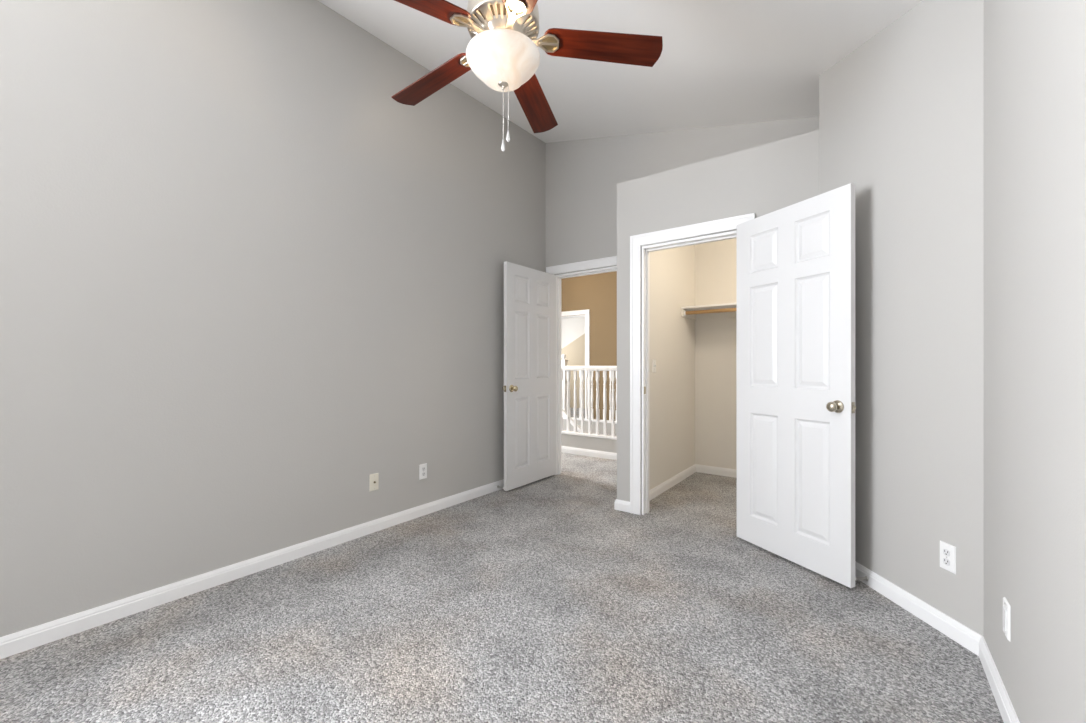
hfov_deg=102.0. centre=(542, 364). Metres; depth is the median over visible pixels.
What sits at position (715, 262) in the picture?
wall
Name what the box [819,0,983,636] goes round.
wall
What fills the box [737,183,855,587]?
door
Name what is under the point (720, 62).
ceiling
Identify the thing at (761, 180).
wall
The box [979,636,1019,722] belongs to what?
baseboard
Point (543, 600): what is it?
floor
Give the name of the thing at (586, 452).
baseboard
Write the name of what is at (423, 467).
power outlet
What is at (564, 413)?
stair handrail
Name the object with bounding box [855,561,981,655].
baseboard
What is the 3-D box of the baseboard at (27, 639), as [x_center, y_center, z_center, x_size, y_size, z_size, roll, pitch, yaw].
[-1.755,1.100,2.175,0.014,0.080,6.009,0,0,36]
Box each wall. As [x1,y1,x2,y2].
[0,0,545,636]
[546,116,818,274]
[561,271,616,420]
[561,317,584,348]
[561,334,584,408]
[561,434,616,452]
[563,419,616,435]
[617,130,818,514]
[650,245,694,489]
[695,238,736,469]
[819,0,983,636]
[984,0,1085,722]
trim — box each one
[546,256,616,474]
[561,309,589,418]
[630,213,754,514]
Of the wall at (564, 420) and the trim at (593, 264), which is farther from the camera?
the wall at (564, 420)
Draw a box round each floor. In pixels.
[0,452,1003,722]
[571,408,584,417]
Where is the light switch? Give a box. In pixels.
[652,359,655,372]
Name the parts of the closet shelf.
hanging rod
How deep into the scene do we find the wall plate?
1.41 m
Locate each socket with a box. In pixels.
[943,549,949,555]
[943,558,949,565]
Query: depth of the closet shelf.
4.32 m
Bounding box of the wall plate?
[1003,597,1009,640]
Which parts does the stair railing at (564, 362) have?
newel post, rail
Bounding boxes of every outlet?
[369,473,378,491]
[419,463,426,479]
[940,541,955,573]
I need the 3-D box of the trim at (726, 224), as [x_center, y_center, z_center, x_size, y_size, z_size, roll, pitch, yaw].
[1.059,0.079,3.168,0.880,2.127,0.137,0,0,36]
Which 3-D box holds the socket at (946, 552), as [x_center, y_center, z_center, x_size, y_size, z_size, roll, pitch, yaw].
[1.703,0.793,1.857,0.003,0.029,0.029,0,0,-3]
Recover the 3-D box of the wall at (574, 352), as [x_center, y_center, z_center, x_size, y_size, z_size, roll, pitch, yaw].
[0.586,-0.025,11.845,2.850,2.330,0.240,0,0,36]
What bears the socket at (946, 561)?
attached to the power outlet at (947, 551)
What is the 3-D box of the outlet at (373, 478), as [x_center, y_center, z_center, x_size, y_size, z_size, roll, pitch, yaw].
[-1.146,0.802,2.996,0.017,0.114,0.069,0,0,36]
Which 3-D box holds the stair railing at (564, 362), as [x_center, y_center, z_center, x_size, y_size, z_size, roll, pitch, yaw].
[1.318,0.471,6.588,2.532,1.294,0.110,0,0,36]
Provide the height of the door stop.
0.022 m
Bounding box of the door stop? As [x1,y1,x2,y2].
[855,576,868,580]
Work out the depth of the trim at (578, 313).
8.09 m
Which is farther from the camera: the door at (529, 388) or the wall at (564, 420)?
the wall at (564, 420)
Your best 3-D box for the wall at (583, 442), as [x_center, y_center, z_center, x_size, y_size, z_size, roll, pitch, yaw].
[-0.599,1.020,6.414,5.407,0.240,0.096,0,0,36]
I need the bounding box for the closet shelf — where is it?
[681,303,736,319]
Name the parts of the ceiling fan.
blade, blade, bracket plate, lamp shade, pull chain, pull chain, bracket plate, blade, blade, bracket plate, blade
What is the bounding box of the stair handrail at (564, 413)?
[562,409,584,431]
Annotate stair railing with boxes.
[561,354,616,423]
[561,366,616,439]
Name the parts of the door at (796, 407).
knob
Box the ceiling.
[318,0,922,142]
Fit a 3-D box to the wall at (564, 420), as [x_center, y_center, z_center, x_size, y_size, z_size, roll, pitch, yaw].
[0.163,1.020,7.443,5.407,0.240,0.096,0,0,36]
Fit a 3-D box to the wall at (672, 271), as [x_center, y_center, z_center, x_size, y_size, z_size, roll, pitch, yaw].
[1.190,-0.090,4.151,0.055,2.460,1.600,0,0,36]
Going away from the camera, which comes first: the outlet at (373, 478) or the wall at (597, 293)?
the outlet at (373, 478)
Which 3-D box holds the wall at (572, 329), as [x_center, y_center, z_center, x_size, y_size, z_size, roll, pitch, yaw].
[0.423,-0.320,10.323,5.600,2.920,3.100,0,0,36]
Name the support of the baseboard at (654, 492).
attached to the wall at (761, 180)
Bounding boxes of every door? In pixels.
[502,261,555,490]
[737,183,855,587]
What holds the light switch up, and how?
attached to the wall at (672, 271)
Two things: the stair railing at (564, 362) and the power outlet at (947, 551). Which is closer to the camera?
the power outlet at (947, 551)
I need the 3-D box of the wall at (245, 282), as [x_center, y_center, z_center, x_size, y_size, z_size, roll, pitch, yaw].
[-1.807,-0.601,2.214,0.115,3.482,6.239,0,0,36]
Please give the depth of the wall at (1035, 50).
1.19 m
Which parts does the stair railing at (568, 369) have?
handrail, rail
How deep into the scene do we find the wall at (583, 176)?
4.17 m
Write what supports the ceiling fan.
hanging from the ceiling
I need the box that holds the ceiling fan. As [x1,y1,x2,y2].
[392,0,662,151]
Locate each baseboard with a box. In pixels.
[0,479,503,658]
[561,446,616,459]
[614,464,736,512]
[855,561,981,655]
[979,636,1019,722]
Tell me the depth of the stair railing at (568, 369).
5.52 m

